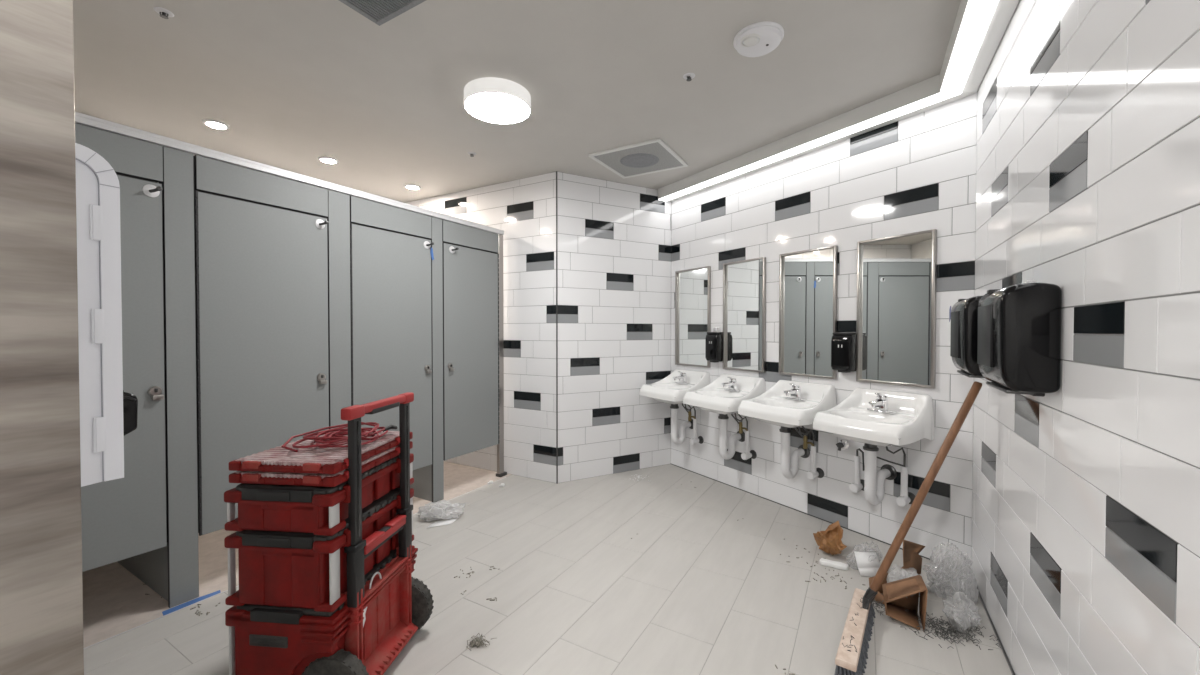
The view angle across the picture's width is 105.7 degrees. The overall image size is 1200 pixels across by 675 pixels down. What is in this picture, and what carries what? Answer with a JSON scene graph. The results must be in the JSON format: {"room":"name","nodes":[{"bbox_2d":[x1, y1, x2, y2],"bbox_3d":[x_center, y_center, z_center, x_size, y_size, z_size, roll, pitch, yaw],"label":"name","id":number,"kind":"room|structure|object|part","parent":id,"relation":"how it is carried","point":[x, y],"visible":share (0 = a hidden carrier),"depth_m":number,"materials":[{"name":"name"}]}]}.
{"room":"public restroom","nodes":[
{"label":"public restroom","id":0,"kind":"room"},
{"bbox_2d":[406,172,555,482],"bbox_3d":[-1.266,-0.088,4.491,2.100,2.700,0.100,0,1,29],"label":"wall","id":1,"kind":"structure","parent":0,"point":[524,208],"depth_m":4.11,"materials":[{"name":"white tile"}]},
{"bbox_2d":[84,477,505,648],"bbox_3d":[-1.593,1.285,2.856,0.007,0.003,2.947,0,1,30],"label":"trim","id":2,"kind":"structure","parent":1,"relation":"attached to","point":[504,477],"depth_m":2.14,"materials":[{"name":"white tile"}]},
{"bbox_2d":[73,0,960,202],"bbox_3d":[-0.624,-1.463,2.706,5.300,0.100,8.600,0,1,30],"label":"ceiling","id":3,"kind":"structure","parent":0,"point":[295,83],"depth_m":2.42,"materials":[{"name":"paint"}]},
{"bbox_2d":[153,7,173,18],"bbox_3d":[-1.878,-1.391,1.960,0.066,0.022,0.066,0,1,-29],"label":"sprinkler head","id":4,"kind":"object","parent":3,"relation":"attached to","point":[164,13],"visible":1,"depth_m":1.95},
{"bbox_2d":[202,119,229,129],"bbox_3d":[-2.547,-1.411,3.019,0.144,0.012,0.144,0,1,0],"label":"recessed light","id":5,"kind":"object","parent":3,"relation":"in","point":[216,124],"visible":1,"depth_m":3.01,"materials":[{"name":"white plastic"}]},
{"bbox_2d":[318,156,338,163],"bbox_3d":[-2.179,-1.420,3.650,0.144,0.012,0.144,0,1,0],"label":"recessed light","id":6,"kind":"object","parent":3,"relation":"in","point":[325,159],"visible":1,"depth_m":3.64,"materials":[{"name":"white plastic"}]},
{"bbox_2d":[339,0,425,25],"bbox_3d":[-0.873,-1.390,1.607,0.620,0.014,0.620,0,1,30],"label":"ceiling vent","id":7,"kind":"object","parent":3,"relation":"in","point":[379,12],"visible":1,"depth_m":1.92,"materials":[{"name":"grey metal"}]},
{"bbox_2d":[348,0,412,19],"bbox_3d":[-0.873,-1.391,1.607,0.570,0.010,0.570,0,1,30],"label":"grille","id":8,"kind":"object","parent":7,"relation":"attached to","point":[372,9],"depth_m":1.92,"materials":[{"name":"grey metal"}]},
{"bbox_2d":[404,184,420,189],"bbox_3d":[-1.783,-1.430,4.327,0.144,0.012,0.144,0,1,0],"label":"recessed light","id":9,"kind":"object","parent":3,"relation":"in","point":[408,186],"visible":1,"depth_m":4.31,"materials":[{"name":"white plastic"}]},
{"bbox_2d":[464,77,530,123],"bbox_3d":[-0.594,-1.365,2.646,0.380,0.094,0.380,0,1,0],"label":"ceiling lamp","id":10,"kind":"object","parent":3,"relation":"attached to","point":[489,99],"visible":1,"depth_m":2.55,"materials":[{"name":"white plastic"}]},
{"bbox_2d":[465,93,529,123],"bbox_3d":[-0.594,-1.323,2.646,0.368,0.010,0.368,0,1,0],"label":"diffuser","id":11,"kind":"object","parent":10,"relation":"attached to","point":[501,108],"depth_m":2.61,"materials":[{"name":"white plastic"}]},
{"bbox_2d":[588,138,687,178],"bbox_3d":[0.317,-1.414,3.645,0.604,0.024,0.604,0,1,30],"label":"ceiling vent","id":12,"kind":"object","parent":3,"relation":"in","point":[654,155],"visible":1,"depth_m":3.60,"materials":[{"name":"white metal"}]},
{"bbox_2d":[683,73,694,80],"bbox_3d":[0.480,-1.398,2.452,0.066,0.022,0.066,0,1,-29],"label":"sprinkler head","id":13,"kind":"object","parent":3,"relation":"attached to","point":[688,76],"visible":1,"depth_m":2.44},
{"bbox_2d":[733,21,783,56],"bbox_3d":[0.741,-1.377,2.130,0.224,0.054,0.224,0,1,0],"label":"smoke detector","id":14,"kind":"object","parent":3,"relation":"attached to","point":[757,39],"visible":1,"depth_m":2.08,"materials":[{"name":"white plastic"}]},
{"bbox_2d":[939,0,1018,93],"bbox_3d":[1.033,-1.335,0.924,0.171,0.103,3.594,0,1,30],"label":"linear light","id":15,"kind":"object","parent":3,"relation":"attached to","point":[979,27],"visible":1,"depth_m":2.01,"materials":[{"name":"white plastic"}]},
{"bbox_2d":[82,461,1011,674],"bbox_3d":[-0.475,1.336,2.814,5.489,0.100,9.807,0,1,30],"label":"floor","id":16,"kind":"structure","parent":0,"point":[695,589],"depth_m":2.30,"materials":[{"name":"tile"}]},
{"bbox_2d":[75,123,198,607],"bbox_3d":[-2.807,0.194,2.290,1.533,2.198,0.753,0,1,30],"label":"stall","id":17,"kind":"object","parent":16,"relation":"on","point":[145,521],"visible":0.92,"depth_m":2.13,"materials":[{"name":"grey metal"}]},
{"bbox_3d":[-2.224,-0.814,1.878,0.019,0.169,0.626,0,1,30],"label":"header panel","id":18,"kind":"part","parent":17,"relation":"part of","materials":[{"name":"grey metal"}]},
{"bbox_3d":[-2.225,0.139,1.891,0.019,1.716,0.617,0,1,30],"label":"door","id":19,"kind":"part","parent":17,"relation":"part of","materials":[{"name":"grey metal"}]},
{"bbox_3d":[-2.695,0.314,2.562,1.454,1.949,0.019,0,1,30],"label":"divider panel","id":20,"kind":"part","parent":17,"relation":"part of","materials":[{"name":"grey metal"}]},
{"bbox_2d":[162,590,220,615],"bbox_3d":[-1.994,1.294,2.227,0.046,0.001,0.227,0,1,30],"label":"tape strip","id":21,"kind":"object","parent":16,"relation":"on","point":[193,601],"visible":1,"depth_m":2.21,"materials":[{"name":"blue plastic"}]},
{"bbox_2d":[193,155,350,535],"bbox_3d":[-2.420,0.185,2.954,1.533,2.198,0.789,0,1,30],"label":"stall","id":22,"kind":"object","parent":16,"relation":"on","point":[273,302],"visible":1,"depth_m":2.50,"materials":[{"name":"grey metal"}]},
{"bbox_3d":[-1.843,-0.824,2.531,0.019,0.169,0.638,0,1,30],"label":"header panel","id":23,"kind":"part","parent":22,"relation":"part of","materials":[{"name":"grey metal"}]},
{"bbox_2d":[75,112,503,234],"bbox_3d":[-1.645,-0.935,2.873,0.052,0.040,2.979,0,1,30],"label":"rail","id":24,"kind":"object","parent":22,"relation":"attached to","point":[80,118],"visible":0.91,"depth_m":2.44,"materials":[{"name":"white metal"}]},
{"bbox_2d":[225,392,433,674],"bbox_3d":[-1.010,0.770,1.789,0.493,1.063,0.552,0,1,6],"label":"box","id":25,"kind":"object","parent":16,"relation":"on","point":[384,607],"visible":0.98,"depth_m":1.59,"materials":[{"name":"red plastic"}]},
{"bbox_3d":[-1.093,0.941,1.543,0.180,0.038,0.034,0,1,6],"label":"handle","id":26,"kind":"part","parent":25,"relation":"part of","materials":[{"name":"black plastic"}]},
{"bbox_3d":[-1.046,0.926,1.795,0.360,0.026,0.508,0,1,6],"label":"lid","id":27,"kind":"part","parent":25,"relation":"part of","materials":[{"name":"red plastic"}]},
{"bbox_2d":[224,488,413,611],"bbox_3d":[-1.049,0.785,1.791,0.414,0.254,0.540,0,1,6],"label":"box","id":28,"kind":"object","parent":25,"relation":"on","point":[277,568],"visible":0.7,"depth_m":1.53,"materials":[{"name":"red plastic"}]},
{"bbox_3d":[-1.086,0.686,1.539,0.258,0.042,0.034,0,1,6],"label":"handle","id":29,"kind":"part","parent":28,"relation":"part of","materials":[{"name":"black plastic"}]},
{"bbox_3d":[-1.045,0.671,1.791,0.362,0.026,0.516,0,1,6],"label":"lid","id":30,"kind":"part","parent":28,"relation":"part of","materials":[{"name":"red plastic"}]},
{"bbox_2d":[224,453,413,535],"bbox_3d":[-1.049,0.579,1.788,0.414,0.154,0.540,0,1,6],"label":"box","id":31,"kind":"object","parent":28,"relation":"on","point":[317,510],"visible":0.56,"depth_m":1.53,"materials":[{"name":"red plastic"}]},
{"bbox_3d":[-1.086,0.530,1.537,0.258,0.042,0.034,0,1,6],"label":"handle","id":32,"kind":"part","parent":31,"relation":"part of","materials":[{"name":"black plastic"}]},
{"bbox_3d":[-1.045,0.515,1.789,0.362,0.026,0.516,0,1,6],"label":"lid","id":33,"kind":"part","parent":31,"relation":"part of","materials":[{"name":"red plastic"}]},
{"bbox_2d":[229,441,412,486],"bbox_3d":[-1.050,0.478,1.788,0.393,0.040,0.514,0,1,6],"label":"organizer","id":34,"kind":"object","parent":31,"relation":"on","point":[247,477],"visible":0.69,"depth_m":1.55,"materials":[{"name":"red plastic"}]},
{"bbox_3d":[-1.051,0.466,1.787,0.362,0.016,0.491,0,1,6],"label":"clear lid","id":35,"kind":"part","parent":34,"relation":"part of","materials":[{"name":"plastic"}]},
{"bbox_2d":[229,431,412,473],"bbox_3d":[-1.050,0.435,1.787,0.393,0.040,0.514,0,1,6],"label":"organizer","id":36,"kind":"object","parent":34,"relation":"on","point":[315,460],"visible":0.73,"depth_m":1.59,"materials":[{"name":"red plastic"}]},
{"bbox_2d":[281,422,396,451],"bbox_3d":[-1.035,0.386,1.799,0.294,0.053,0.401,0,1,6],"label":"cord","id":37,"kind":"object","parent":36,"relation":"on","point":[332,438],"visible":0.81,"depth_m":1.77,"materials":[{"name":"red plastic"}]},
{"bbox_3d":[-0.863,0.503,1.603,0.026,0.460,0.042,0,1,6],"label":"handle post","id":38,"kind":"part","parent":25,"relation":"part of","materials":[{"name":"black plastic"}]},
{"bbox_3d":[-0.838,1.071,1.771,0.080,0.364,0.367,0,1,6],"label":"panel","id":39,"kind":"part","parent":25,"relation":"part of","materials":[{"name":"red plastic"}]},
{"bbox_3d":[-0.829,0.498,1.932,0.026,0.460,0.042,0,1,6],"label":"handle post","id":40,"kind":"part","parent":25,"relation":"part of","materials":[{"name":"black plastic"}]},
{"bbox_2d":[350,195,443,501],"bbox_3d":[-2.036,0.175,3.611,1.533,2.198,0.746,0,1,30],"label":"stall","id":41,"kind":"object","parent":16,"relation":"on","point":[396,285],"visible":0.75,"depth_m":3.25,"materials":[{"name":"grey metal"}]},
{"bbox_3d":[-1.451,-0.834,3.203,0.019,0.169,0.630,0,1,30],"label":"header panel","id":42,"kind":"part","parent":41,"relation":"part of","materials":[{"name":"grey metal"}]},
{"bbox_3d":[-1.451,0.120,3.216,0.019,1.716,0.620,0,1,30],"label":"door","id":43,"kind":"part","parent":41,"relation":"part of","materials":[{"name":"grey metal"}]},
{"bbox_3d":[-1.921,0.295,3.889,1.454,1.949,0.019,0,1,30],"label":"divider panel","id":44,"kind":"part","parent":41,"relation":"part of","materials":[{"name":"grey metal"}]},
{"bbox_2d":[430,247,433,259],"bbox_3d":[-1.278,-0.639,3.471,0.009,0.100,0.031,0,1,30],"label":"scrap","id":45,"kind":"object","parent":41,"relation":"attached to","point":[431,249],"visible":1,"depth_m":3.47,"materials":[{"name":"blue"}]},
{"bbox_2d":[417,500,465,521],"bbox_3d":[-1.128,1.211,3.201,0.338,0.120,0.167,0,1,0],"label":"plastic bag","id":46,"kind":"object","parent":16,"relation":"on","point":[437,513],"visible":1,"depth_m":3.20,"materials":[{"name":"plastic"}]},
{"bbox_2d":[427,518,457,527],"bbox_3d":[-1.083,1.276,3.127,0.216,0.005,0.069,0,1,-25],"label":"sheet","id":47,"kind":"object","parent":16,"relation":"on","point":[445,522],"visible":1,"depth_m":3.12,"materials":[{"name":"white paper"}]},
{"bbox_2d":[442,220,506,476],"bbox_3d":[-1.047,0.171,3.875,0.081,2.198,0.721,0,1,29],"label":"stall","id":48,"kind":"object","parent":16,"relation":"on","point":[473,338],"visible":1,"depth_m":3.84,"materials":[{"name":"grey metal"}]},
{"bbox_3d":[-1.081,-0.843,3.836,0.019,0.169,0.620,0,1,30],"label":"header panel","id":49,"kind":"part","parent":48,"relation":"part of","materials":[{"name":"grey metal"}]},
{"bbox_2d":[467,633,494,648],"bbox_3d":[-0.505,1.285,1.921,0.121,0.026,0.084,0,1,0],"label":"clump","id":50,"kind":"object","parent":16,"relation":"on","point":[478,642],"visible":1,"depth_m":1.92,"materials":[{"name":"grey"}]},
{"bbox_2d":[143,481,864,674],"bbox_3d":[-0.347,1.291,2.300,3.581,0.004,2.011,0,1,-27],"label":"crumbs","id":51,"kind":"object","parent":16,"relation":"on","point":[494,599],"visible":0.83,"depth_m":2.39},
{"bbox_2d":[813,521,846,554],"bbox_3d":[1.370,1.201,2.718,0.182,0.161,0.200,0,1,-1],"label":"kraft paper","id":52,"kind":"object","parent":16,"relation":"on","point":[829,540],"visible":1,"depth_m":2.71,"materials":[{"name":"brown paper"}]},
{"bbox_2d":[819,558,848,570],"bbox_3d":[1.315,1.276,2.559,0.145,0.025,0.053,1,1,31],"label":"strip","id":53,"kind":"object","parent":16,"relation":"on","point":[825,562],"visible":1,"depth_m":2.55,"materials":[{"name":"white paper"}]},
{"bbox_2d":[846,541,882,569],"bbox_3d":[1.481,1.220,2.545,0.190,0.138,0.141,-1,1,-32],"label":"clear bag","id":54,"kind":"object","parent":16,"relation":"on","point":[868,550],"visible":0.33,"depth_m":2.54,"materials":[{"name":"clear plastic"}]},
{"bbox_2d":[854,551,879,576],"bbox_3d":[1.455,1.234,2.475,0.120,0.104,0.067,0,1,7],"label":"paper cup","id":55,"kind":"object","parent":54,"relation":"in","point":[868,565],"visible":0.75,"depth_m":2.46,"materials":[{"name":"white paper"}]},
{"bbox_2d":[872,599,908,619],"bbox_3d":[1.364,1.280,2.193,0.223,0.028,0.200,1,1,43],"label":"debris","id":56,"kind":"object","parent":16,"relation":"on","point":[875,603],"visible":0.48,"depth_m":2.17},
{"bbox_2d":[869,573,919,604],"bbox_3d":[1.438,1.247,2.242,0.201,0.090,0.145,0,1,-25],"label":"cardboard tray","id":57,"kind":"object","parent":16,"relation":"on","point":[879,597],"visible":0.33,"depth_m":2.27,"materials":[{"name":"brown cardboard"}]},
{"bbox_2d":[886,564,919,597],"bbox_3d":[1.518,1.195,2.264,0.160,0.096,0.328,1,1,38],"label":"plastic wrap","id":58,"kind":"object","parent":57,"relation":"on","point":[892,576],"visible":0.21,"depth_m":2.27,"materials":[{"name":"plastic"}]},
{"bbox_2d":[882,575,927,631],"bbox_3d":[1.400,1.201,2.100,0.160,0.189,0.154,0,1,26],"label":"cardboard box","id":59,"kind":"object","parent":16,"relation":"on","point":[895,593],"visible":1,"depth_m":2.10,"materials":[{"name":"brown cardboard"}]},
{"bbox_2d":[835,381,981,674],"bbox_3d":[1.229,0.746,1.994,0.835,1.106,0.361,0,1,-24],"label":"broom","id":60,"kind":"object","parent":16,"relation":"on","point":[851,656],"visible":1,"depth_m":2.01,"materials":[{"name":"brown wood"}]},
{"bbox_3d":[1.453,0.710,2.057,0.462,1.036,0.033,0,1,13],"label":"handle","id":61,"kind":"part","parent":60,"relation":"part of","materials":[{"name":"brown wood"}]},
{"bbox_2d":[897,540,924,575],"bbox_3d":[1.605,1.166,2.375,0.154,0.248,0.090,0,1,-14],"label":"flap","id":62,"kind":"object","parent":16,"relation":"on","point":[911,557],"visible":0.65,"depth_m":2.34,"materials":[{"name":"brown cardboard"}]},
{"bbox_2d":[893,612,1000,649],"bbox_3d":[1.523,1.283,1.999,0.369,0.028,0.248,0,1,0],"label":"debris","id":63,"kind":"object","parent":16,"relation":"on","point":[932,622],"visible":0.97,"depth_m":1.99,"materials":[{"name":"black"}]},
{"bbox_2d":[922,543,978,605],"bbox_3d":[1.760,1.151,2.289,0.227,0.284,0.239,1,1,42],"label":"plastic bag","id":64,"kind":"object","parent":16,"relation":"on","point":[938,589],"visible":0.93,"depth_m":2.27,"materials":[{"name":"clear plastic"}]},
{"bbox_2d":[942,591,980,631],"bbox_3d":[1.654,1.242,2.082,0.143,0.107,0.281,1,1,38],"label":"plastic bag","id":65,"kind":"object","parent":16,"relation":"on","point":[947,610],"visible":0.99,"depth_m":2.08,"materials":[{"name":"clear plastic"}]},
{"bbox_2d":[557,172,670,482],"bbox_3d":[0.142,-0.085,4.271,1.227,2.700,0.100,0,1,-28],"label":"wall","id":66,"kind":"structure","parent":0,"point":[614,238],"depth_m":4.19,"materials":[{"name":"white tile"}]},
{"bbox_2d":[556,171,557,483],"bbox_3d":[-0.373,-0.081,3.937,0.010,2.700,0.010,0,1,-28],"label":"trim","id":67,"kind":"structure","parent":66,"relation":"attached to","point":[556,171],"depth_m":3.94,"materials":[{"name":"grey metal"}]},
{"bbox_2d":[671,93,976,572],"bbox_3d":[1.404,-0.074,3.514,0.100,2.700,2.447,-1,1,-32],"label":"wall","id":68,"kind":"structure","parent":0,"point":[916,173],"depth_m":3.02,"materials":[{"name":"white tile"}]},
{"bbox_2d":[639,369,709,443],"bbox_3d":[0.677,0.648,4.146,0.460,0.677,0.512,-1,1,-32],"label":"sink","id":69,"kind":"object","parent":68,"relation":"attached to","point":[672,389],"visible":0.92,"depth_m":4.14,"materials":[{"name":"white ceramic"}]},
{"bbox_2d":[639,369,709,403],"bbox_3d":[0.675,0.455,4.143,0.457,0.288,0.512,-1,1,-32],"label":"basin","id":70,"kind":"object","parent":69,"relation":"in","point":[672,389],"depth_m":4.13,"materials":[{"name":"white ceramic"}]},
{"bbox_2d":[673,371,690,384],"bbox_3d":[0.746,0.368,4.200,0.164,0.119,0.153,0,1,0],"label":"faucet","id":71,"kind":"object","parent":69,"relation":"on","point":[684,378],"depth_m":4.18,"materials":[{"name":"silver metal"}]},
{"bbox_2d":[675,266,710,367],"bbox_3d":[0.860,-0.186,4.248,0.028,0.907,0.446,-1,1,-32],"label":"wall mirror","id":72,"kind":"object","parent":68,"relation":"attached to","point":[692,286],"visible":1,"depth_m":4.24,"materials":[{"name":"silver metal"}]},
{"bbox_2d":[705,327,722,361],"bbox_3d":[0.998,0.064,3.962,0.105,0.303,0.132,-1,1,-32],"label":"soap dispenser","id":73,"kind":"object","parent":68,"relation":"attached to","point":[713,340],"visible":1,"depth_m":3.92,"materials":[{"name":"black plastic"}]},
{"bbox_2d":[683,374,765,459],"bbox_3d":[0.991,0.655,3.652,0.460,0.677,0.512,-1,1,-32],"label":"sink","id":74,"kind":"object","parent":68,"relation":"attached to","point":[724,395],"visible":0.98,"depth_m":3.65,"materials":[{"name":"white ceramic"}]},
{"bbox_2d":[683,374,765,414],"bbox_3d":[0.990,0.462,3.648,0.457,0.288,0.512,-1,1,-32],"label":"basin","id":75,"kind":"object","parent":74,"relation":"in","point":[724,396],"depth_m":3.63,"materials":[{"name":"white ceramic"}]},
{"bbox_2d":[722,377,741,391],"bbox_3d":[1.060,0.375,3.705,0.164,0.119,0.153,0,1,0],"label":"faucet","id":76,"kind":"object","parent":74,"relation":"on","point":[735,384],"depth_m":3.69,"materials":[{"name":"silver metal"}]},
{"bbox_2d":[723,257,765,372],"bbox_3d":[1.180,-0.179,3.745,0.028,0.907,0.422,-1,1,-32],"label":"wall mirror","id":77,"kind":"object","parent":68,"relation":"attached to","point":[744,281],"visible":1,"depth_m":3.73,"materials":[{"name":"silver metal"}]},
{"bbox_2d":[738,380,836,479],"bbox_3d":[1.297,0.662,3.171,0.460,0.677,0.512,-1,1,-32],"label":"sink","id":78,"kind":"object","parent":68,"relation":"attached to","point":[788,404],"visible":0.98,"depth_m":3.17,"materials":[{"name":"white ceramic"}]},
{"bbox_2d":[738,380,836,427],"bbox_3d":[1.296,0.469,3.167,0.457,0.288,0.512,-1,1,-32],"label":"basin","id":79,"kind":"object","parent":78,"relation":"in","point":[787,404],"depth_m":3.14,"materials":[{"name":"white ceramic"}]},
{"bbox_2d":[784,383,806,400],"bbox_3d":[1.366,0.382,3.224,0.164,0.119,0.153,0,1,0],"label":"faucet","id":80,"kind":"object","parent":78,"relation":"on","point":[798,392],"depth_m":3.21,"materials":[{"name":"silver metal"}]},
{"bbox_2d":[779,245,837,378],"bbox_3d":[1.484,-0.172,3.268,0.028,0.907,0.438,-1,1,-32],"label":"wall mirror","id":81,"kind":"object","parent":68,"relation":"attached to","point":[807,278],"visible":1,"depth_m":3.26,"materials":[{"name":"silver metal"}]},
{"bbox_2d":[658,74,974,201],"bbox_3d":[1.287,-1.371,3.421,0.171,0.103,2.438,-1,1,-32],"label":"linear light","id":82,"kind":"object","parent":68,"relation":"attached to","point":[923,96],"visible":0.93,"depth_m":3.01,"materials":[{"name":"white plastic"}]},
{"bbox_2d":[670,463,969,573],"bbox_3d":[1.360,1.273,3.505,0.004,0.006,2.447,-1,1,-32],"label":"baseboard","id":83,"kind":"structure","parent":68,"relation":"attached to","point":[670,463],"depth_m":3.27,"materials":[{"name":"grey tile"}]},
{"bbox_2d":[836,439,848,450],"bbox_3d":[1.615,0.719,3.041,0.064,0.070,0.068,-1,1,-32],"label":"valve","id":84,"kind":"object","parent":68,"relation":"attached to","point":[844,444],"visible":1,"depth_m":3.03,"materials":[{"name":"silver metal"}]},
{"bbox_2d":[831,332,856,372],"bbox_3d":[1.611,0.098,2.998,0.105,0.262,0.132,-1,1,-32],"label":"soap dispenser","id":85,"kind":"object","parent":68,"relation":"attached to","point":[843,344],"visible":1,"depth_m":2.96,"materials":[{"name":"black plastic"}]},
{"bbox_3d":[1.613,-0.025,2.998,0.078,0.016,0.124,-1,1,-32],"label":"lid","id":86,"kind":"part","parent":85,"relation":"part of","materials":[{"name":"black plastic"}]},
{"bbox_2d":[813,388,934,506],"bbox_3d":[1.606,0.669,2.686,0.460,0.677,0.512,-1,1,-32],"label":"sink","id":87,"kind":"object","parent":68,"relation":"attached to","point":[873,418],"visible":0.99,"depth_m":2.68,"materials":[{"name":"white ceramic"}]},
{"bbox_2d":[813,388,934,445],"bbox_3d":[1.605,0.476,2.682,0.457,0.288,0.512,-1,1,-32],"label":"basin","id":88,"kind":"object","parent":87,"relation":"in","point":[870,417],"depth_m":2.65,"materials":[{"name":"white ceramic"}]},
{"bbox_2d":[867,393,896,413],"bbox_3d":[1.675,0.389,2.739,0.164,0.119,0.153,0,1,0],"label":"faucet","id":89,"kind":"object","parent":87,"relation":"on","point":[883,404],"depth_m":2.72,"materials":[{"name":"silver metal"}]},
{"bbox_2d":[856,229,936,387],"bbox_3d":[1.795,-0.165,2.779,0.028,0.907,0.438,-1,1,-32],"label":"wall mirror","id":90,"kind":"object","parent":68,"relation":"attached to","point":[897,274],"visible":1,"depth_m":2.76,"materials":[{"name":"silver metal"}]},
{"bbox_2d":[971,0,1199,674],"bbox_3d":[0.726,-0.026,0.141,0.101,2.700,5.300,0,1,30],"label":"wall","id":91,"kind":"structure","parent":0,"point":[1086,492],"depth_m":1.15,"materials":[{"name":"white tile"}]},
{"bbox_2d":[949,293,985,377],"bbox_3d":[1.677,-0.013,2.026,0.155,0.370,0.354,0,1,30],"label":"dispenser","id":92,"kind":"object","parent":91,"relation":"attached to","point":[963,314],"visible":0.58,"depth_m":1.91,"materials":[{"name":"black plastic"}]},
{"bbox_2d":[971,578,1014,674],"bbox_3d":[0.674,1.319,0.179,0.007,0.010,5.280,0,1,30],"label":"baseboard","id":93,"kind":"structure","parent":91,"relation":"attached to","point":[981,599],"depth_m":1.97,"materials":[{"name":"white tile"}]},
{"bbox_2d":[977,280,1061,396],"bbox_3d":[1.395,-0.006,1.536,0.148,0.370,0.354,0,1,30],"label":"dispenser","id":94,"kind":"object","parent":91,"relation":"attached to","point":[1019,347],"visible":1,"depth_m":1.39,"materials":[{"name":"black plastic"}]},
{"bbox_3d":[-2.303,-0.044,1.404,3.534,2.700,0.243,0,1,30],"label":"wall","id":95,"kind":"structure","parent":0,"visible":0},
{"bbox_2d":[0,0,83,674],"bbox_3d":[-1.870,-0.040,1.151,2.538,2.700,0.251,0,1,30],"label":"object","id":96,"kind":"structure","parent":95,"relation":"attached to","point":[41,582],"depth_m":0.59,"materials":[{"name":"beige wood"}]},
{"bbox_2d":[75,143,123,486],"bbox_3d":[-1.046,-0.037,0.877,0.257,0.624,0.115,0,1,30],"label":"station","id":97,"kind":"object","parent":95,"relation":"attached to","point":[97,182],"visible":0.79,"depth_m":0.84,"materials":[{"name":"white plastic"}]},
{"bbox_2d":[123,390,137,435],"bbox_3d":[-1.216,0.228,1.037,0.126,0.206,0.211,0,1,30],"label":"wall dispenser","id":98,"kind":"object","parent":95,"relation":"attached to","point":[130,401],"visible":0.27,"depth_m":1.08,"materials":[{"name":"black plastic"}]}
]}

